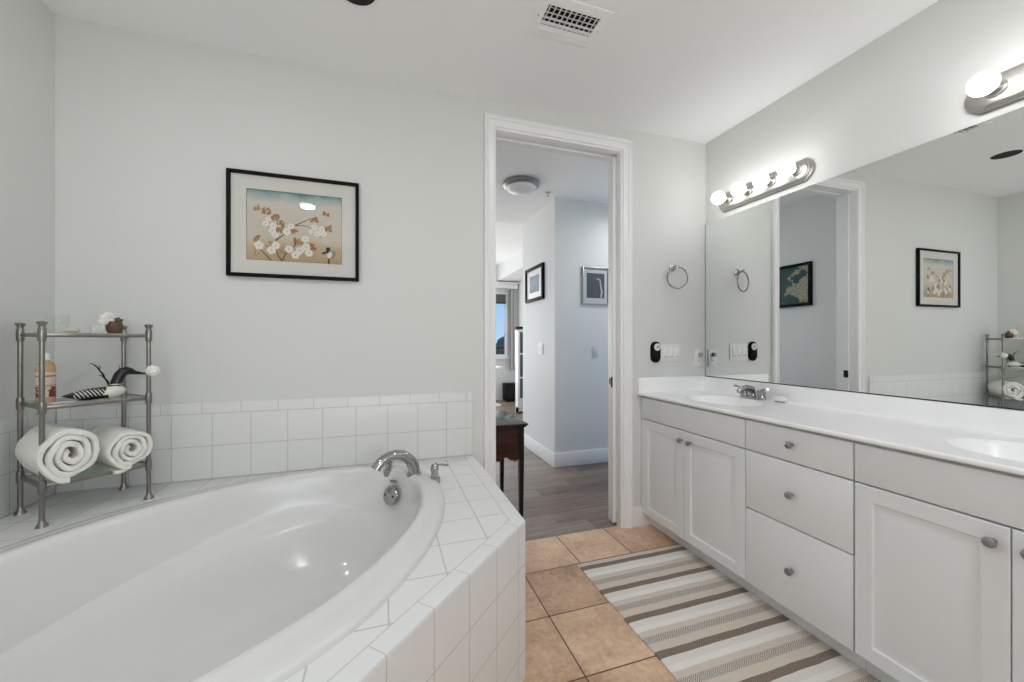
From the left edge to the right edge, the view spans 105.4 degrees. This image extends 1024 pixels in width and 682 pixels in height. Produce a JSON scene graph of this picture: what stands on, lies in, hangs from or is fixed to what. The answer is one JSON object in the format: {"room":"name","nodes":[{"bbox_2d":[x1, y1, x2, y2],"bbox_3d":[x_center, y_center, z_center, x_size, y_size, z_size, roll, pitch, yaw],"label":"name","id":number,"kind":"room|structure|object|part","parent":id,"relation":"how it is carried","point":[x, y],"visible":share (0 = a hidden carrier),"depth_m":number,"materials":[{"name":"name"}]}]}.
{"room":"bathroom","nodes":[
{"label":"bathroom","id":0,"kind":"room"},
{"bbox_2d":[0,0,54,419],"bbox_3d":[-1.358,-0.092,-0.293,0.120,2.585,4.330,0,0,-18],"label":"wall","id":1,"kind":"structure","parent":0,"point":[27,27],"depth_m":1.52,"materials":[{"name":"paint"}]},
{"bbox_2d":[0,409,55,519],"bbox_3d":[-1.644,0.469,0.786,0.010,0.373,1.800,0,0,-18],"label":"tiled wall","id":2,"kind":"structure","parent":1,"relation":"attached to","point":[8,427],"depth_m":1.45,"materials":[{"name":"white tile"}]},
{"bbox_2d":[55,15,705,506],"bbox_3d":[-0.311,-0.092,2.255,3.459,2.585,0.140,0,0,-18],"label":"wall","id":3,"kind":"structure","parent":0,"point":[149,127],"depth_m":1.92,"materials":[{"name":"paint"}]},
{"bbox_2d":[57,392,471,493],"bbox_3d":[-1.073,0.469,1.926,1.786,0.373,0.010,0,0,-18],"label":"tiled wall","id":4,"kind":"structure","parent":3,"relation":"attached to","point":[212,440],"depth_m":1.90,"materials":[{"name":"white tile"}]},
{"bbox_2d":[226,168,358,281],"bbox_3d":[-1.065,-0.564,1.921,0.579,0.503,0.024,0,0,-18],"label":"framed print","id":5,"kind":"object","parent":3,"relation":"attached to","point":[278,225],"visible":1,"depth_m":1.92,"materials":[{"name":"black paint"}]},
{"bbox_2d":[246,188,341,264],"bbox_3d":[-1.066,-0.563,1.922,0.423,0.345,0.005,0,0,-18],"label":"artwork","id":6,"kind":"object","parent":5,"relation":"attached to","point":[285,226],"depth_m":1.92,"materials":[{"name":"paper"}]},
{"bbox_2d":[484,112,632,528],"bbox_3d":[0.310,-0.052,2.374,0.984,2.505,0.022,0,0,-18],"label":"trim","id":7,"kind":"structure","parent":3,"relation":"attached to","point":[491,121],"depth_m":2.38,"materials":[{"name":"white paint"}]},
{"bbox_2d":[496,127,621,527],"bbox_3d":[0.280,-0.020,2.450,0.864,2.440,0.148,0,0,-18],"label":"trim","id":8,"kind":"structure","parent":3,"relation":"attached to","point":[503,136],"depth_m":2.53,"materials":[{"name":"white paint"}]},
{"bbox_2d":[609,156,615,522],"bbox_3d":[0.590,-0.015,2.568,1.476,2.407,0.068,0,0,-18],"label":"door","id":9,"kind":"structure","parent":3,"relation":"in","point":[612,381],"depth_m":2.56,"materials":[{"name":"white paint"}]},
{"bbox_2d":[633,506,650,526],"bbox_3d":[0.860,1.137,2.558,0.170,0.127,0.015,0,0,-18],"label":"baseboard","id":10,"kind":"structure","parent":3,"relation":"attached to","point":[639,518],"depth_m":2.54,"materials":[{"name":"white paint"}]},
{"bbox_2d":[650,342,660,362],"bbox_3d":[0.955,0.067,2.581,0.070,0.140,0.030,0,0,-18],"label":"remote holder","id":11,"kind":"object","parent":3,"relation":"attached to","point":[655,348],"visible":1,"depth_m":2.57,"materials":[{"name":"black paint"}]},
{"bbox_2d":[660,344,680,360],"bbox_3d":[1.070,0.071,2.628,0.166,0.118,0.012,0,0,-18],"label":"light switch","id":12,"kind":"object","parent":3,"relation":"attached to","point":[669,352],"visible":1,"depth_m":2.62,"materials":[{"name":"white plastic"}]},
{"bbox_2d":[666,264,687,288],"bbox_3d":[1.095,-0.439,2.613,0.150,0.174,0.064,0,0,-6],"label":"towel ring","id":13,"kind":"object","parent":3,"relation":"attached to","point":[672,267],"visible":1,"depth_m":2.59,"materials":[{"name":"silver metal"}]},
{"bbox_3d":[1.091,-0.502,2.610,0.048,0.048,0.060,0,0,-18],"label":"post","id":14,"kind":"part","parent":13,"relation":"part of","materials":[{"name":"silver metal"}]},
{"bbox_2d":[694,349,702,366],"bbox_3d":[1.294,0.111,2.703,0.072,0.118,0.010,0,0,-18],"label":"wall outlet","id":15,"kind":"object","parent":3,"relation":"attached to","point":[698,361],"visible":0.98,"depth_m":2.70,"materials":[{"name":"white plastic"}]},
{"bbox_2d":[41,0,938,223],"bbox_3d":[0.477,-1.472,1.367,4.642,0.175,6.340,0,0,-18],"label":"ceiling","id":16,"kind":"structure","parent":0,"point":[690,70],"depth_m":1.85,"materials":[{"name":"paint"}]},
{"bbox_2d":[343,0,378,8],"bbox_3d":[-0.611,-1.382,1.526,0.184,0.006,0.184,0,0,-18],"label":"recessed light","id":17,"kind":"object","parent":16,"relation":"in","point":[364,4],"visible":1,"depth_m":1.59,"materials":[{"name":"white paint"}]},
{"bbox_2d":[503,176,538,195],"bbox_3d":[0.081,-1.339,3.394,0.316,0.092,0.316,0,0,-18],"label":"flush ceiling light","id":18,"kind":"object","parent":16,"relation":"attached to","point":[515,185],"visible":1,"depth_m":3.31,"materials":[{"name":"white glass"}]},
{"bbox_3d":[0.081,-1.319,3.394,0.266,0.052,0.266,0,0,-18],"label":"lamp shade","id":19,"kind":"part","parent":18,"relation":"part of","materials":[{"name":"white glass"}]},
{"bbox_2d":[526,0,613,47],"bbox_3d":[0.245,-1.378,1.687,0.322,0.014,0.211,0,0,-18],"label":"ceiling vent","id":20,"kind":"object","parent":16,"relation":"in","point":[575,22],"visible":1,"depth_m":1.68,"materials":[{"name":"metal"}]},
{"bbox_2d":[496,289,514,399],"bbox_3d":[-2.237,-0.180,7.554,4.860,2.760,0.150,0,0,-18],"label":"wall","id":21,"kind":"structure","parent":0,"point":[503,375],"depth_m":8.16,"materials":[{"name":"paint"}]},
{"bbox_2d":[496,292,509,358],"bbox_3d":[-1.921,-0.345,7.568,3.970,1.390,0.140,0,0,-18],"label":"window","id":22,"kind":"structure","parent":21,"relation":"in","point":[505,355],"depth_m":8.15,"materials":[{"name":"white paint"}]},
{"bbox_2d":[496,294,505,303],"bbox_3d":[-1.913,-0.892,7.544,3.750,0.195,0.018,0,0,-18],"label":"roller shade","id":23,"kind":"object","parent":22,"relation":"attached to","point":[500,298],"visible":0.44,"depth_m":8.09,"materials":[{"name":"grey fabric"}]},
{"bbox_2d":[496,281,518,289],"bbox_3d":[-1.865,-1.165,7.486,4.185,0.130,0.209,0,0,-18],"label":"curtain valance","id":24,"kind":"object","parent":21,"relation":"attached to","point":[499,284],"visible":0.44,"depth_m":7.99,"materials":[{"name":"white paint"}]},
{"bbox_2d":[510,289,515,369],"bbox_3d":[0.024,-0.260,8.076,0.142,1.680,0.058,0,0,-11],"label":"vertical blind","id":25,"kind":"object","parent":21,"relation":"attached to","point":[512,291],"visible":0.81,"depth_m":8.07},
{"bbox_2d":[496,249,522,326],"bbox_3d":[0.476,-0.180,6.534,0.580,2.760,3.480,0,0,-18],"label":"wall","id":26,"kind":"structure","parent":0,"point":[511,269],"depth_m":7.68,"materials":[{"name":"paint"}]},
{"bbox_2d":[496,222,522,265],"bbox_3d":[-0.963,-1.600,6.141,6.400,0.080,3.630,0,0,-18],"label":"ceiling","id":27,"kind":"structure","parent":0,"point":[509,236],"depth_m":5.99,"materials":[{"name":"paint"}]},
{"bbox_2d":[523,197,607,452],"bbox_3d":[1.051,-0.092,4.418,1.647,2.585,0.900,0,0,-18],"label":"wall","id":28,"kind":"structure","parent":0,"point":[565,389],"depth_m":3.85,"materials":[{"name":"paint"}]},
{"bbox_2d":[525,262,544,302],"bbox_3d":[0.240,-0.625,4.204,0.028,0.370,0.510,0,0,-18],"label":"framed picture","id":29,"kind":"object","parent":28,"relation":"attached to","point":[534,276],"visible":1,"depth_m":4.17,"materials":[{"name":"black paint"}]},
{"bbox_2d":[530,274,538,293],"bbox_3d":[0.239,-0.625,4.207,0.001,0.180,0.265,0,0,-18],"label":"artwork","id":30,"kind":"object","parent":29,"relation":"attached to","point":[534,278],"depth_m":4.20},
{"bbox_2d":[539,343,542,354],"bbox_3d":[0.299,0.071,4.050,0.010,0.118,0.120,0,0,-18],"label":"hall light switch","id":31,"kind":"object","parent":28,"relation":"attached to","point":[540,344],"visible":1,"depth_m":4.03,"materials":[{"name":"white plastic"}]},
{"bbox_2d":[524,434,607,467],"bbox_3d":[0.988,1.133,4.397,1.541,0.135,0.928,0,0,-18],"label":"baseboard","id":32,"kind":"structure","parent":28,"relation":"attached to","point":[555,460],"depth_m":3.83,"materials":[{"name":"white paint"}]},
{"bbox_2d":[582,266,607,304],"bbox_3d":[0.829,-0.556,3.860,0.298,0.367,0.022,0,0,-18],"label":"framed photograph","id":33,"kind":"object","parent":28,"relation":"attached to","point":[594,279],"visible":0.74,"depth_m":3.86,"materials":[{"name":"silver metal"}]},
{"bbox_2d":[587,273,603,297],"bbox_3d":[0.828,-0.557,3.861,0.198,0.245,0.004,0,0,-18],"label":"artwork","id":34,"kind":"object","parent":33,"relation":"attached to","point":[595,281],"depth_m":3.86},
{"bbox_2d":[592,346,597,357],"bbox_3d":[0.826,0.098,3.865,0.070,0.115,0.010,0,0,-18],"label":"wall plate","id":35,"kind":"object","parent":28,"relation":"attached to","point":[594,348],"visible":1,"depth_m":3.86,"materials":[{"name":"white plastic"}]},
{"bbox_2d":[496,399,866,681],"bbox_3d":[0.049,1.240,3.058,6.400,0.080,9.820,0,0,-18],"label":"floor","id":36,"kind":"structure","parent":0,"point":[573,633],"depth_m":2.02,"materials":[{"name":"tile"}]},
{"bbox_2d":[0,455,524,681],"bbox_3d":[-0.788,0.918,1.071,1.792,0.563,1.792,0,0,-18],"label":"tub surround","id":37,"kind":"object","parent":36,"relation":"on","point":[459,616],"visible":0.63,"depth_m":1.17,"materials":[{"name":"white tile"}]},
{"bbox_2d":[13,321,153,528],"bbox_3d":[-1.653,0.282,1.519,0.263,0.710,0.327,0,0,30],"label":"shelf rack","id":38,"kind":"object","parent":37,"relation":"on","point":[42,334],"visible":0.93,"depth_m":1.44,"materials":[{"name":"silver metal"}]},
{"bbox_3d":[-1.826,0.282,1.448,0.033,0.710,0.032,0,0,-18],"label":"post","id":39,"kind":"part","parent":38,"relation":"part of","materials":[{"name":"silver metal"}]},
{"bbox_3d":[-1.723,-0.026,1.396,0.218,0.014,0.006,0,0,27],"label":"rail","id":40,"kind":"part","parent":38,"relation":"part of","materials":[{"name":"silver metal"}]},
{"bbox_3d":[-1.723,0.228,1.396,0.218,0.014,0.006,0,0,27],"label":"rail","id":41,"kind":"part","parent":38,"relation":"part of","materials":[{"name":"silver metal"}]},
{"bbox_3d":[-1.723,0.500,1.396,0.218,0.014,0.006,0,0,27],"label":"rail","id":42,"kind":"part","parent":38,"relation":"part of","materials":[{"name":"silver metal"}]},
{"bbox_3d":[-1.620,0.282,1.344,0.033,0.710,0.032,0,0,-18],"label":"post","id":43,"kind":"part","parent":38,"relation":"part of","materials":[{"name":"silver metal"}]},
{"bbox_2d":[35,353,55,402],"bbox_3d":[-1.705,0.131,1.427,0.050,0.181,0.050,0,0,-18],"label":"lotion bottle","id":44,"kind":"object","parent":38,"relation":"on","point":[50,368],"visible":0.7,"depth_m":1.42,"materials":[{"name":"beige plastic"}]},
{"bbox_2d":[15,423,99,483],"bbox_3d":[-1.669,0.403,1.432,0.252,0.191,0.153,0,0,27],"label":"rolled towel","id":45,"kind":"object","parent":38,"relation":"on","point":[69,451],"visible":0.96,"depth_m":1.38,"materials":[{"name":"white fabric"}]},
{"bbox_3d":[-1.756,0.500,1.571,0.006,0.014,0.270,0,0,30],"label":"rail","id":46,"kind":"part","parent":38,"relation":"part of","materials":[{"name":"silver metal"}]},
{"bbox_2d":[64,327,80,332],"bbox_3d":[-1.642,-0.044,1.457,0.034,0.023,0.032,0,0,-18],"label":"seashell","id":47,"kind":"object","parent":38,"relation":"on","point":[70,329],"visible":0.94,"depth_m":1.45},
{"bbox_3d":[-1.756,0.228,1.571,0.006,0.014,0.270,0,0,30],"label":"rail","id":48,"kind":"part","parent":38,"relation":"part of","materials":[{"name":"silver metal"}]},
{"bbox_2d":[47,367,145,404],"bbox_3d":[-1.587,0.160,1.504,0.071,0.123,0.294,0,0,27],"label":"figurine","id":49,"kind":"object","parent":38,"relation":"on","point":[115,388],"visible":0.96,"depth_m":1.50,"materials":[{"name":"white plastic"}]},
{"bbox_3d":[-1.623,0.220,1.429,0.068,0.004,0.128,0,0,26],"label":"plate","id":50,"kind":"part","parent":49,"relation":"part of","materials":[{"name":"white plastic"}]},
{"bbox_3d":[-1.550,-0.026,1.467,0.006,0.014,0.270,0,0,30],"label":"rail","id":51,"kind":"part","parent":38,"relation":"part of","materials":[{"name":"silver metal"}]},
{"bbox_3d":[-1.550,0.228,1.467,0.006,0.014,0.270,0,0,30],"label":"rail","id":52,"kind":"part","parent":38,"relation":"part of","materials":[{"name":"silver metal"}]},
{"bbox_3d":[-1.550,0.500,1.467,0.006,0.014,0.270,0,0,30],"label":"rail","id":53,"kind":"part","parent":38,"relation":"part of","materials":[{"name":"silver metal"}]},
{"bbox_2d":[90,363,119,385],"bbox_3d":[-1.621,0.152,1.552,0.011,0.141,0.087,0,0,28],"label":"twig","id":54,"kind":"object","parent":38,"relation":"on","point":[98,368],"visible":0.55,"depth_m":1.54,"materials":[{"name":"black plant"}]},
{"bbox_2d":[97,312,123,332],"bbox_3d":[-1.593,-0.076,1.552,0.051,0.087,0.073,0,0,-2],"label":"flower pot","id":55,"kind":"object","parent":38,"relation":"on","point":[113,325],"visible":0.93,"depth_m":1.54,"materials":[{"name":"brown ceramic"}]},
{"bbox_3d":[-1.600,-0.094,1.537,0.017,0.050,0.052,0,0,27],"label":"flower","id":56,"kind":"part","parent":55,"relation":"part of","materials":[{"name":"white plant"}]},
{"bbox_3d":[-1.593,-0.057,1.563,0.051,0.050,0.051,0,0,-18],"label":"pot","id":57,"kind":"part","parent":55,"relation":"part of","materials":[{"name":"brown ceramic"}]},
{"bbox_2d":[91,425,152,473],"bbox_3d":[-1.596,0.426,1.578,0.251,0.158,0.136,0,0,27],"label":"rolled towel","id":58,"kind":"object","parent":38,"relation":"on","point":[121,448],"visible":0.97,"depth_m":1.52,"materials":[{"name":"white fabric"}]},
{"bbox_2d":[93,463,131,473],"bbox_3d":[-1.594,0.493,1.553,0.215,0.025,0.048,0,0,27],"label":"towel","id":59,"kind":"object","parent":58,"relation":"hanging from","point":[122,467],"depth_m":1.51,"materials":[{"name":"white fabric"}]},
{"bbox_3d":[-1.686,0.282,1.694,0.033,0.710,0.032,0,0,-18],"label":"post","id":60,"kind":"part","parent":38,"relation":"part of","materials":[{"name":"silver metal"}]},
{"bbox_3d":[-1.583,0.228,1.642,0.218,0.014,0.006,0,0,27],"label":"rail","id":61,"kind":"part","parent":38,"relation":"part of","materials":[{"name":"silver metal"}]},
{"bbox_3d":[-1.480,0.282,1.590,0.033,0.710,0.032,0,0,-18],"label":"post","id":62,"kind":"part","parent":38,"relation":"part of","materials":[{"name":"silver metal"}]},
{"bbox_2d":[145,364,159,375],"bbox_3d":[-1.461,0.114,1.582,0.054,0.050,0.046,0,0,-18],"label":"bath pouf","id":63,"kind":"object","parent":38,"relation":"hanging from","point":[151,370],"visible":1,"depth_m":1.57,"materials":[{"name":"white plastic"}]},
{"bbox_2d":[0,465,443,681],"bbox_3d":[-0.907,0.823,1.131,1.486,0.434,1.486,0,0,-18],"label":"bathtub","id":64,"kind":"object","parent":37,"relation":"in","point":[254,580],"visible":0.95,"depth_m":1.35,"materials":[{"name":"white ceramic"}]},
{"bbox_3d":[-0.559,0.709,1.800,0.087,0.087,0.037,0,0,29],"label":"overflow plate","id":65,"kind":"part","parent":64,"relation":"part of","materials":[{"name":"silver metal"}]},
{"bbox_2d":[371,450,447,482],"bbox_3d":[-0.480,0.564,1.828,0.333,0.160,0.247,0,0,-18],"label":"tub faucet","id":66,"kind":"object","parent":64,"relation":"on","point":[386,459],"visible":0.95,"depth_m":1.76,"materials":[{"name":"silver metal"}]},
{"bbox_3d":[-0.592,0.592,1.874,0.052,0.097,0.052,0,0,-18],"label":"handle","id":67,"kind":"part","parent":66,"relation":"part of","materials":[{"name":"silver metal"}]},
{"bbox_3d":[-0.517,0.555,1.756,0.235,0.143,0.067,0,0,-41],"label":"spout","id":68,"kind":"part","parent":66,"relation":"part of","materials":[{"name":"silver metal"}]},
{"bbox_3d":[-0.351,0.596,1.769,0.052,0.097,0.052,0,0,-18],"label":"handle","id":69,"kind":"part","parent":66,"relation":"part of","materials":[{"name":"silver metal"}]},
{"bbox_3d":[-0.258,0.924,0.803,0.012,0.551,1.335,0,0,27],"label":"panel","id":70,"kind":"part","parent":37,"relation":"part of","materials":[{"name":"white tile"}]},
{"bbox_2d":[496,366,502,406],"bbox_3d":[-0.338,0.833,7.362,0.330,0.735,0.330,0,0,-18],"label":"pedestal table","id":71,"kind":"object","parent":36,"relation":"on","point":[497,367],"visible":0.3,"depth_m":7.28,"materials":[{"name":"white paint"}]},
{"bbox_2d":[502,382,514,401],"bbox_3d":[-0.032,1.020,7.953,0.260,0.360,0.308,0,0,-18],"label":"floor speaker","id":72,"kind":"object","parent":36,"relation":"on","point":[508,389],"visible":0.66,"depth_m":7.81,"materials":[{"name":"black paint"}]},
{"bbox_2d":[508,385,514,398],"bbox_3d":[0.015,1.005,7.810,0.220,0.270,0.008,0,0,-18],"label":"grille","id":73,"kind":"object","parent":72,"relation":"attached to","point":[511,388],"depth_m":7.80,"materials":[{"name":"black"}]},
{"bbox_2d":[496,410,527,516],"bbox_3d":[-0.210,0.877,2.836,0.500,0.645,0.540,0,0,-18],"label":"side table","id":74,"kind":"object","parent":36,"relation":"on","point":[509,428],"visible":0.34,"depth_m":2.66,"materials":[{"name":"black wood"}]},
{"bbox_3d":[-0.082,0.890,3.120,0.034,0.619,0.034,0,0,-18],"label":"leg","id":75,"kind":"part","parent":74,"relation":"part of","materials":[{"name":"black wood"}]},
{"bbox_3d":[-0.134,0.675,2.604,0.350,0.150,0.008,0,0,-18],"label":"drawer","id":76,"kind":"part","parent":74,"relation":"part of","materials":[{"name":"brown wood"}]},
{"bbox_3d":[0.061,0.890,2.683,0.034,0.619,0.034,0,0,-18],"label":"leg","id":77,"kind":"part","parent":74,"relation":"part of","materials":[{"name":"black wood"}]},
{"bbox_2d":[515,327,522,413],"bbox_3d":[0.296,0.470,6.675,0.475,1.460,0.140,0,0,-18],"label":"cabinet","id":78,"kind":"object","parent":36,"relation":"on","point":[518,330],"visible":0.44,"depth_m":6.61,"materials":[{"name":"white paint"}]},
{"bbox_3d":[0.319,0.450,6.620,0.465,1.300,0.020,0,0,-18],"label":"door","id":79,"kind":"part","parent":78,"relation":"part of","materials":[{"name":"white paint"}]},
{"bbox_2d":[641,397,756,595],"bbox_3d":[1.201,0.774,2.265,0.555,0.851,0.777,0,0,-18],"label":"base cabinet","id":80,"kind":"object","parent":36,"relation":"on","point":[693,459],"visible":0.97,"depth_m":2.10,"materials":[{"name":"white wood"}]},
{"bbox_3d":[0.922,0.807,2.375,0.033,0.610,0.362,0,0,-18],"label":"door","id":81,"kind":"part","parent":80,"relation":"part of","materials":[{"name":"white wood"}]},
{"bbox_3d":[1.041,0.807,2.013,0.033,0.610,0.394,0,0,-18],"label":"door","id":82,"kind":"part","parent":80,"relation":"part of","materials":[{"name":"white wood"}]},
{"bbox_2d":[637,376,1023,475],"bbox_3d":[1.397,0.349,1.690,0.564,0.231,2.000,0,0,-18],"label":"countertop","id":83,"kind":"structure","parent":80,"relation":"on","point":[981,436],"depth_m":1.62,"materials":[{"name":"white stone"}]},
{"bbox_2d":[685,395,765,405],"bbox_3d":[1.202,0.398,2.221,0.336,0.135,0.444,0,0,-18],"label":"basin","id":84,"kind":"object","parent":83,"relation":"in","point":[720,400],"depth_m":2.35,"materials":[{"name":"white ceramic"}]},
{"bbox_2d":[734,385,768,400],"bbox_3d":[1.391,0.289,2.272,0.172,0.082,0.157,0,0,30],"label":"sink faucet","id":85,"kind":"object","parent":83,"relation":"on","point":[743,390],"visible":1,"depth_m":2.25,"materials":[{"name":"silver metal"}]},
{"bbox_3d":[1.388,0.294,2.329,0.048,0.044,0.047,0,0,-18],"label":"handle","id":86,"kind":"part","parent":85,"relation":"part of","materials":[{"name":"silver metal"}]},
{"bbox_3d":[1.359,0.284,2.262,0.134,0.072,0.037,0,0,-18],"label":"spout","id":87,"kind":"part","parent":85,"relation":"part of","materials":[{"name":"silver metal"}]},
{"bbox_3d":[1.405,0.321,2.277,0.054,0.019,0.165,0,0,-18],"label":"plate","id":88,"kind":"part","parent":85,"relation":"part of","materials":[{"name":"silver metal"}]},
{"bbox_3d":[1.422,0.294,2.224,0.048,0.044,0.047,0,0,-18],"label":"handle","id":89,"kind":"part","parent":85,"relation":"part of","materials":[{"name":"silver metal"}]},
{"bbox_2d":[773,396,786,402],"bbox_3d":[1.467,0.313,2.136,0.051,0.034,0.071,0,0,-18],"label":"soap bar","id":90,"kind":"object","parent":83,"relation":"on","point":[780,399],"visible":1,"depth_m":2.12,"materials":[{"name":"white plastic"}]},
{"bbox_2d":[945,438,1023,461],"bbox_3d":[1.564,0.398,1.119,0.336,0.135,0.444,0,0,-18],"label":"basin","id":91,"kind":"object","parent":83,"relation":"in","point":[1000,448],"depth_m":1.30,"materials":[{"name":"white ceramic"}]},
{"bbox_2d":[578,544,880,681],"bbox_3d":[1.050,1.196,1.043,0.678,0.008,2.427,0,0,-18],"label":"rug","id":92,"kind":"object","parent":36,"relation":"on","point":[700,623],"visible":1,"depth_m":1.64,"materials":[{"name":"fabric"}]},
{"bbox_2d":[746,419,866,670],"bbox_3d":[1.391,0.774,1.685,0.555,0.851,0.439,0,0,-18],"label":"base cabinet","id":93,"kind":"object","parent":36,"relation":"on","point":[800,484],"visible":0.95,"depth_m":1.56,"materials":[{"name":"white wood"}]},
{"bbox_3d":[1.141,0.945,1.606,0.030,0.030,0.030,0,0,-18],"label":"knob","id":94,"kind":"part","parent":93,"relation":"part of","materials":[{"name":"grey metal"}]},
{"bbox_3d":[1.141,0.631,1.606,0.030,0.030,0.030,0,0,-18],"label":"knob","id":95,"kind":"part","parent":93,"relation":"part of","materials":[{"name":"grey metal"}]},
{"bbox_3d":[1.141,0.424,1.606,0.030,0.030,0.030,0,0,-18],"label":"knob","id":96,"kind":"part","parent":93,"relation":"part of","materials":[{"name":"grey metal"}]},
{"bbox_3d":[1.172,0.941,1.614,0.033,0.342,0.436,0,0,-18],"label":"drawer","id":97,"kind":"part","parent":93,"relation":"part of","materials":[{"name":"white wood"}]},
{"bbox_3d":[1.172,0.633,1.614,0.033,0.262,0.436,0,0,-18],"label":"drawer","id":98,"kind":"part","parent":93,"relation":"part of","materials":[{"name":"white wood"}]},
{"bbox_3d":[1.172,0.429,1.614,0.033,0.134,0.436,0,0,-18],"label":"drawer","id":99,"kind":"part","parent":93,"relation":"part of","materials":[{"name":"white wood"}]},
{"bbox_2d":[855,442,1023,681],"bbox_3d":[1.579,0.774,1.113,0.555,0.851,0.761,0,0,-18],"label":"base cabinet","id":100,"kind":"object","parent":36,"relation":"on","point":[939,543],"visible":1,"depth_m":1.19,"materials":[{"name":"white wood"}]},
{"bbox_3d":[1.316,0.550,1.073,0.030,0.030,0.030,0,0,-18],"label":"knob","id":101,"kind":"part","parent":100,"relation":"part of","materials":[{"name":"grey metal"}]},
{"bbox_3d":[1.417,0.807,0.867,0.033,0.610,0.389,0,0,-18],"label":"door","id":102,"kind":"part","parent":100,"relation":"part of","materials":[{"name":"white wood"}]},
{"bbox_2d":[706,0,1023,381],"bbox_3d":[2.042,-0.092,0.823,0.120,2.585,4.330,0,0,-18],"label":"wall","id":103,"kind":"structure","parent":0,"point":[905,89],"depth_m":1.77,"materials":[{"name":"paint"}]},
{"bbox_2d":[711,158,814,211],"bbox_3d":[1.416,-0.916,2.298,0.149,0.120,0.600,0,0,-18],"label":"vanity light","id":104,"kind":"object","parent":103,"relation":"attached to","point":[788,174],"visible":1,"depth_m":2.21,"materials":[{"name":"silver metal"}]},
{"bbox_2d":[711,191,731,204],"bbox_3d":[1.334,-0.920,2.495,0.116,0.081,0.081,0,0,-18],"label":"bulb","id":105,"kind":"object","parent":104,"relation":"attached to","point":[719,197],"depth_m":2.48,"materials":[{"name":"white glass"}]},
{"bbox_2d":[731,182,751,196],"bbox_3d":[1.380,-0.920,2.355,0.116,0.081,0.081,0,0,-18],"label":"bulb","id":106,"kind":"object","parent":104,"relation":"attached to","point":[740,189],"depth_m":2.34,"materials":[{"name":"white glass"}]},
{"bbox_2d":[752,172,775,186],"bbox_3d":[1.426,-0.920,2.215,0.116,0.081,0.081,0,0,-18],"label":"bulb","id":107,"kind":"object","parent":104,"relation":"attached to","point":[761,179],"depth_m":2.20,"materials":[{"name":"white glass"}]},
{"bbox_2d":[777,160,801,176],"bbox_3d":[1.472,-0.920,2.075,0.116,0.081,0.081,0,0,-18],"label":"bulb","id":108,"kind":"object","parent":104,"relation":"attached to","point":[787,168],"depth_m":2.06,"materials":[{"name":"white glass"}]},
{"bbox_2d":[705,107,1023,410],"bbox_3d":[1.653,-0.290,1.774,0.026,1.059,1.997,0,0,-18],"label":"vanity mirror","id":109,"kind":"object","parent":103,"relation":"attached to","point":[901,274],"visible":1,"depth_m":1.72,"materials":[{"name":"silver mirror"}]},
{"bbox_2d":[705,376,1023,436],"bbox_3d":[1.656,0.286,1.775,0.019,0.092,2.000,0,0,-18],"label":"backsplash","id":110,"kind":"structure","parent":103,"relation":"attached to","point":[991,419],"depth_m":1.69,"materials":[{"name":"white stone"}]},
{"bbox_2d":[964,63,1023,114],"bbox_3d":[1.777,-0.916,1.198,0.149,0.120,0.600,0,0,-18],"label":"vanity light","id":111,"kind":"object","parent":103,"relation":"attached to","point":[989,90],"visible":1,"depth_m":1.39,"materials":[{"name":"silver metal"}]},
{"bbox_2d":[966,70,1007,98],"bbox_3d":[1.695,-0.920,1.395,0.116,0.081,0.081,0,0,-18],"label":"bulb","id":112,"kind":"object","parent":111,"relation":"attached to","point":[989,84],"depth_m":1.38,"materials":[{"name":"white glass"}]},
{"label":"outside","id":113,"kind":"structure","parent":0,"visible":0},
{"bbox_3d":[-12.327,7.225,69.628,160.000,0.050,100.000,0,0,-18],"label":"ground","id":114,"kind":"structure","parent":113,"visible":0},
{"bbox_2d":[497,337,503,353],"bbox_3d":[0.154,3.145,33.676,3.052,8.123,3.066,0,0,-18],"label":"tree","id":115,"kind":"object","parent":114,"relation":"on","point":[500,341],"visible":0.07,"depth_m":32.77,"materials":[{"name":"green plant"}]}
]}

